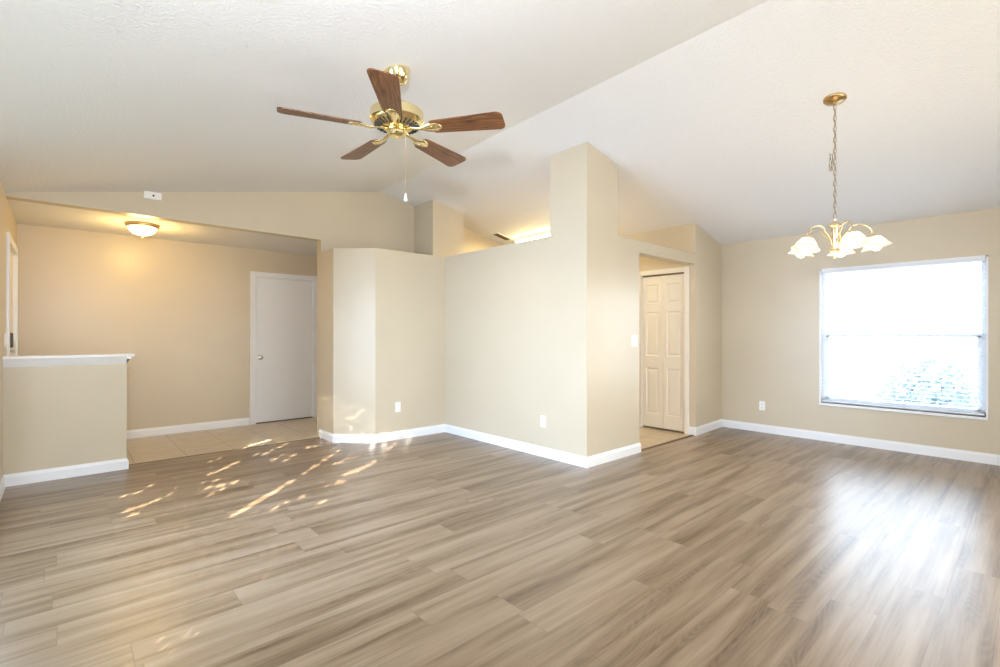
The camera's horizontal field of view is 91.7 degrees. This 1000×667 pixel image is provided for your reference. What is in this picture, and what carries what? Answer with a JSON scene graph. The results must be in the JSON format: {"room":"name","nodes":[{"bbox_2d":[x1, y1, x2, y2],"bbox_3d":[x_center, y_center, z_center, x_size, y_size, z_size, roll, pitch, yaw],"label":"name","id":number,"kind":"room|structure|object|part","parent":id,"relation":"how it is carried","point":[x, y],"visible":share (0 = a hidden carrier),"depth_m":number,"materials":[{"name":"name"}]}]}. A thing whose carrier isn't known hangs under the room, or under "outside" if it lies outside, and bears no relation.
{"room":"empty living room","nodes":[
{"label":"empty living room","id":0,"kind":"room"},
{"bbox_2d":[0,180,16,481],"bbox_3d":[-2.342,0.026,1.974,0.120,2.447,8.710,0,0,-42],"label":"wall","id":1,"kind":"structure","parent":0,"point":[8,223],"depth_m":3.90,"materials":[{"name":"beige paint"}]},
{"bbox_2d":[6,232,17,355],"bbox_3d":[-4.641,0.185,4.553,0.165,2.135,1.120,0,0,-42],"label":"door","id":2,"kind":"structure","parent":1,"relation":"in","point":[11,256],"depth_m":4.77,"materials":[{"name":"white paint"}]},
{"bbox_3d":[-4.640,0.220,4.555,0.040,2.036,0.956,0,0,-42],"label":"panel","id":3,"kind":"part","parent":2,"relation":"part of","materials":[{"name":"white paint"}]},
{"bbox_2d":[0,458,128,500],"bbox_3d":[-1.495,1.200,1.732,0.814,0.100,6.975,0,0,-42],"label":"baseboard","id":4,"kind":"structure","parent":1,"relation":"attached to","point":[22,478],"depth_m":4.18,"materials":[{"name":"white paint"}]},
{"bbox_2d":[3,364,126,474],"bbox_3d":[-3.797,0.757,4.271,0.800,0.985,0.120,0,0,-42],"label":"wall","id":5,"kind":"structure","parent":0,"point":[54,416],"depth_m":4.20,"materials":[{"name":"beige paint"}]},
{"bbox_2d":[3,353,134,367],"bbox_3d":[-3.777,0.230,4.290,0.855,0.091,0.230,0,0,-42],"label":"trim","id":6,"kind":"structure","parent":5,"relation":"on","point":[117,358],"depth_m":4.19,"materials":[{"name":"white paint"}]},
{"bbox_2d":[17,224,316,429],"bbox_3d":[-2.589,0.028,7.539,6.975,2.445,0.120,0,0,-42],"label":"wall","id":7,"kind":"structure","parent":0,"point":[182,309],"depth_m":5.95,"materials":[{"name":"beige paint"}]},
{"bbox_2d":[127,418,249,438],"bbox_3d":[-4.221,1.200,5.836,2.270,0.100,0.220,0,0,-42],"label":"baseboard","id":8,"kind":"structure","parent":7,"relation":"attached to","point":[138,433],"depth_m":6.17,"materials":[{"name":"white paint"}]},
{"bbox_2d":[250,271,316,424],"bbox_3d":[-3.116,0.193,7.023,0.956,2.121,0.178,0,0,-42],"label":"door","id":9,"kind":"structure","parent":7,"relation":"in","point":[283,307],"depth_m":6.98,"materials":[{"name":"white paint"}]},
{"bbox_2d":[5,191,502,435],"bbox_3d":[-2.066,-0.322,6.960,6.975,3.143,1.440,0,0,-42],"label":"wall","id":10,"kind":"structure","parent":0,"point":[380,220],"depth_m":5.69,"materials":[{"name":"beige paint"}]},
{"bbox_2d":[143,191,161,200],"bbox_3d":[-3.407,-1.355,4.756,0.144,0.074,0.034,0,0,-42],"label":"door chime","id":11,"kind":"object","parent":10,"relation":"attached to","point":[146,194],"visible":1,"depth_m":4.75,"materials":[{"name":"white plastic"}]},
{"bbox_2d":[320,248,444,433],"bbox_3d":[-1.401,0.133,6.086,1.440,2.235,0.750,0,0,-42],"label":"wall","id":12,"kind":"structure","parent":0,"point":[382,311],"depth_m":5.68,"materials":[{"name":"beige paint"}]},
{"bbox_2d":[129,437,319,464],"bbox_3d":[-2.862,1.248,5.235,1.850,0.005,0.017,0,0,-42],"label":"trim","id":13,"kind":"structure","parent":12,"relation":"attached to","point":[317,437],"depth_m":5.14,"materials":[{"name":"brown"}]},
{"bbox_2d":[395,402,400,411],"bbox_3d":[-1.209,0.865,5.747,0.072,0.116,0.010,0,0,-42],"label":"wall outlet","id":14,"kind":"object","parent":12,"relation":"attached to","point":[397,404],"visible":1,"depth_m":5.74,"materials":[{"name":"white plastic"}]},
{"bbox_2d":[414,199,463,256],"bbox_3d":[-0.852,-1.289,6.777,0.520,1.008,0.460,0,0,-42],"label":"wall pier","id":15,"kind":"object","parent":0,"point":[438,227],"visible":0.64,"depth_m":6.59,"materials":[{"name":"beige paint"}]},
{"bbox_2d":[0,417,999,666],"bbox_3d":[0.290,1.300,4.352,7.215,0.100,8.710,0,0,-42],"label":"floor","id":16,"kind":"structure","parent":0,"point":[722,546],"depth_m":2.72,"materials":[{"name":"beige wood"}]},
{"bbox_2d":[641,435,693,450],"bbox_3d":[1.923,1.248,5.577,1.230,0.007,0.030,0,0,-42],"label":"trim","id":17,"kind":"structure","parent":16,"relation":"on","point":[688,435],"depth_m":5.56,"materials":[{"name":"brown"}]},
{"bbox_2d":[0,0,999,255],"bbox_3d":[0.290,-1.622,4.352,7.215,0.894,8.710,0,0,-42],"label":"ceiling","id":18,"kind":"structure","parent":0,"point":[713,115],"depth_m":3.43,"materials":[{"name":"white paint"}]},
{"bbox_2d":[125,221,159,237],"bbox_3d":[-3.828,-1.104,5.193,0.304,0.146,0.304,0,0,-42],"label":"dome light","id":19,"kind":"object","parent":18,"relation":"attached to","point":[136,227],"visible":1,"depth_m":5.11,"materials":[{"name":"white glass"}]},
{"bbox_3d":[-3.828,-1.099,5.193,0.258,0.088,0.258,0,0,-42],"label":"lamp shade","id":20,"kind":"part","parent":19,"relation":"part of","materials":[{"name":"white glass"}]},
{"bbox_2d":[277,65,504,201],"bbox_3d":[-0.652,-1.204,2.956,1.277,0.807,1.219,0,0,-42],"label":"ceiling fan","id":21,"kind":"object","parent":18,"relation":"hanging from","point":[393,116],"visible":1,"depth_m":2.83,"materials":[{"name":"brown wood"}]},
{"bbox_3d":[-1.013,-1.228,2.745,0.454,0.006,0.154,0,12,-24],"label":"blade","id":22,"kind":"part","parent":21,"relation":"part of","materials":[{"name":"brown wood"}]},
{"bbox_3d":[-0.908,-1.228,3.240,0.154,0.006,0.454,-16,11,-41],"label":"blade","id":23,"kind":"part","parent":21,"relation":"part of","materials":[{"name":"brown wood"}]},
{"bbox_3d":[-0.576,-1.228,2.493,0.154,0.006,0.454,12,-1,-6],"label":"blade","id":24,"kind":"part","parent":21,"relation":"part of","materials":[{"name":"brown wood"}]},
{"bbox_2d":[374,116,418,134],"bbox_3d":[-0.621,-1.245,2.920,0.272,0.019,0.271,0,0,-42],"label":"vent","id":25,"kind":"object","parent":21,"relation":"attached to","point":[410,124],"depth_m":2.86,"materials":[{"name":"gold metal"}]},
{"bbox_3d":[-0.570,-1.023,2.927,0.005,0.346,0.003,0,0,-42],"label":"pull chain","id":26,"kind":"part","parent":21,"relation":"part of","materials":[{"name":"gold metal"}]},
{"bbox_3d":[-0.405,-1.228,3.293,0.154,0.006,0.454,-14,-7,29],"label":"blade","id":27,"kind":"part","parent":21,"relation":"part of","materials":[{"name":"brown wood"}]},
{"bbox_3d":[-0.200,-1.228,2.831,0.454,0.006,0.154,0,-12,12],"label":"blade","id":28,"kind":"part","parent":21,"relation":"part of","materials":[{"name":"brown wood"}]},
{"bbox_2d":[491,233,511,240],"bbox_3d":[0.028,-1.506,7.518,0.316,0.070,0.150,0,0,-42],"label":"ceiling vent","id":29,"kind":"object","parent":18,"relation":"in","point":[498,235],"visible":1,"depth_m":7.52,"materials":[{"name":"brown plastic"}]},
{"bbox_2d":[515,231,549,242],"bbox_3d":[0.704,-1.437,6.996,0.095,0.079,1.300,0,0,-42],"label":"fluorescent light","id":30,"kind":"object","parent":18,"relation":"attached to","point":[543,234],"visible":0.35,"depth_m":7.17,"materials":[{"name":"white plastic"}]},
{"bbox_2d":[787,92,891,257],"bbox_3d":[2.433,-1.135,3.525,0.625,1.170,0.637,0,0,-42],"label":"chandelier","id":31,"kind":"object","parent":18,"relation":"hanging from","point":[853,239],"visible":1,"depth_m":3.47,"materials":[{"name":"white glass"}]},
{"bbox_3d":[2.313,-0.647,3.715,0.180,0.082,0.180,0,14,-28],"label":"lamp shade","id":32,"kind":"part","parent":31,"relation":"part of","materials":[{"name":"white glass"}]},
{"bbox_3d":[2.193,-0.647,3.468,0.180,0.082,0.180,14,-2,-10],"label":"lamp shade","id":33,"kind":"part","parent":31,"relation":"part of","materials":[{"name":"white glass"}]},
{"bbox_3d":[2.184,-0.630,3.466,0.059,0.091,0.059,0,0,-42],"label":"bulb","id":34,"kind":"part","parent":31,"relation":"part of","materials":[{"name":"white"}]},
{"bbox_3d":[2.365,-0.718,3.618,0.011,0.136,0.203,0,0,-28],"label":"arm","id":35,"kind":"part","parent":31,"relation":"part of","materials":[{"name":"gold metal"}]},
{"bbox_3d":[2.301,-0.718,3.487,0.203,0.136,0.011,0,0,-10],"label":"arm","id":36,"kind":"part","parent":31,"relation":"part of","materials":[{"name":"gold metal"}]},
{"bbox_3d":[2.423,-1.247,3.509,0.016,0.840,0.016,0,0,3],"label":"chain","id":37,"kind":"part","parent":31,"relation":"part of","materials":[{"name":"gold metal"}]},
{"bbox_3d":[2.585,-0.647,3.677,0.180,0.082,0.180,0,14,44],"label":"lamp shade","id":38,"kind":"part","parent":31,"relation":"part of","materials":[{"name":"white glass"}]},
{"bbox_3d":[2.406,-0.718,3.386,0.158,0.136,0.134,0,0,-42],"label":"arm","id":39,"kind":"part","parent":31,"relation":"part of","materials":[{"name":"gold metal"}]},
{"bbox_3d":[2.391,-0.647,3.277,0.180,0.082,0.180,0,-14,8],"label":"lamp shade","id":40,"kind":"part","parent":31,"relation":"part of","materials":[{"name":"white glass"}]},
{"bbox_3d":[2.389,-0.630,3.269,0.059,0.091,0.059,0,0,-42],"label":"bulb","id":41,"kind":"part","parent":31,"relation":"part of","materials":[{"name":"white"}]},
{"bbox_3d":[2.534,-0.718,3.455,0.083,0.136,0.188,0,0,-42],"label":"arm","id":42,"kind":"part","parent":31,"relation":"part of","materials":[{"name":"gold metal"}]},
{"bbox_3d":[2.633,-0.647,3.407,0.180,0.082,0.180,-15,-7,25],"label":"lamp shade","id":43,"kind":"part","parent":31,"relation":"part of","materials":[{"name":"white glass"}]},
{"bbox_3d":[2.641,-0.630,3.403,0.060,0.091,0.058,0,0,-42],"label":"bulb","id":44,"kind":"part","parent":31,"relation":"part of","materials":[{"name":"white glass"}]},
{"bbox_2d":[445,142,694,456],"bbox_3d":[0.851,-0.278,6.092,2.150,3.056,2.260,0,0,-42],"label":"wall","id":45,"kind":"structure","parent":0,"point":[544,326],"depth_m":4.92,"materials":[{"name":"beige paint"}]},
{"bbox_2d":[319,424,640,467],"bbox_3d":[-0.345,1.200,5.516,3.710,0.100,1.036,0,0,21],"label":"baseboard","id":46,"kind":"structure","parent":45,"relation":"attached to","point":[594,460],"depth_m":5.49,"materials":[{"name":"white paint"}]},
{"bbox_2d":[541,415,545,427],"bbox_3d":[0.439,0.890,4.938,0.010,0.116,0.072,0,0,-42],"label":"wall outlet","id":47,"kind":"object","parent":45,"relation":"attached to","point":[543,418],"visible":1,"depth_m":4.93,"materials":[{"name":"white plastic"}]},
{"bbox_2d":[631,335,637,345],"bbox_3d":[1.408,0.070,5.065,0.116,0.116,0.010,0,0,-42],"label":"light switch","id":48,"kind":"object","parent":45,"relation":"attached to","point":[634,338],"visible":1,"depth_m":5.06,"materials":[{"name":"white plastic"}]},
{"bbox_2d":[621,223,720,426],"bbox_3d":[1.706,-0.063,7.369,0.830,2.626,3.010,0,0,-42],"label":"wall","id":49,"kind":"structure","parent":0,"point":[705,274],"depth_m":6.19,"materials":[{"name":"beige paint"}]},
{"bbox_2d":[639,266,688,434],"bbox_3d":[2.148,0.205,6.333,0.142,2.096,0.730,0,0,-42],"label":"door","id":50,"kind":"structure","parent":49,"relation":"in","point":[663,293],"depth_m":6.30,"materials":[{"name":"white paint"}]},
{"bbox_2d":[689,419,999,465],"bbox_3d":[4.031,1.200,4.783,0.844,0.100,4.095,0,0,-42],"label":"baseboard","id":51,"kind":"structure","parent":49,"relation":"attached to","point":[986,458],"depth_m":5.42,"materials":[{"name":"white paint"}]},
{"bbox_2d":[721,208,999,454],"bbox_3d":[2.923,0.019,6.730,0.120,2.462,8.710,0,0,-42],"label":"wall","id":52,"kind":"structure","parent":0,"point":[770,295],"depth_m":5.79,"materials":[{"name":"beige paint"}]},
{"bbox_2d":[759,401,764,410],"bbox_3d":[3.337,0.915,6.174,0.010,0.116,0.072,0,0,-42],"label":"wall outlet","id":53,"kind":"object","parent":52,"relation":"attached to","point":[761,403],"visible":1,"depth_m":6.17,"materials":[{"name":"white plastic"}]},
{"bbox_2d":[819,255,987,420],"bbox_3d":[4.260,0.035,5.216,0.145,1.593,1.404,0,0,-42],"label":"window","id":54,"kind":"structure","parent":52,"relation":"in","point":[823,335],"depth_m":5.08,"materials":[{"name":"white plastic"}]},
{"bbox_3d":[4.240,0.817,5.197,0.090,0.028,1.404,0,0,-42],"label":"sill","id":55,"kind":"part","parent":54,"relation":"part of","materials":[{"name":"white paint"}]},
{"bbox_3d":[4.292,0.379,5.244,0.040,0.772,1.304,0,0,-42],"label":"sash","id":56,"kind":"part","parent":54,"relation":"part of","materials":[{"name":"white glass"}]},
{"bbox_2d":[822,257,985,415],"bbox_3d":[4.253,0.022,5.209,0.051,1.537,1.364,0,0,-42],"label":"window blind","id":57,"kind":"object","parent":54,"relation":"attached to","point":[978,259],"visible":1,"depth_m":5.13,"materials":[{"name":"white plastic"}]},
{"bbox_3d":[4.253,0.032,5.209,0.050,1.503,0.002,0,0,-42],"label":"ladder cord","id":58,"kind":"part","parent":57,"relation":"part of","materials":[{"name":"white fabric"}]},
{"bbox_3d":[4.253,0.782,5.209,0.048,0.018,1.356,0,0,-42],"label":"rail","id":59,"kind":"part","parent":57,"relation":"part of","materials":[{"name":"white plastic"}]},
{"bbox_3d":[4.568,0.032,4.861,0.050,1.503,0.002,0,0,-42],"label":"ladder cord","id":60,"kind":"part","parent":57,"relation":"part of","materials":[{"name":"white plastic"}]},
{"label":"outside","id":61,"kind":"structure","parent":0,"visible":0},
{"bbox_2d":[830,360,976,405],"bbox_3d":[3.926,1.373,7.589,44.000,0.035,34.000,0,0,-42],"label":"ground","id":62,"kind":"structure","parent":61,"point":[860,366],"depth_m":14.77,"materials":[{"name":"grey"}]},
{"bbox_2d":[870,350,976,407],"bbox_3d":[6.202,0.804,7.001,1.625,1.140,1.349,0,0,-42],"label":"shrub","id":63,"kind":"object","parent":62,"relation":"on","point":[913,362],"visible":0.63,"depth_m":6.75,"materials":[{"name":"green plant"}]},
{"bbox_3d":[6.228,0.964,7.042,0.842,0.794,0.731,0,0,-42],"label":"stem","id":64,"kind":"part","parent":63,"relation":"part of","materials":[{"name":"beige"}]}
]}

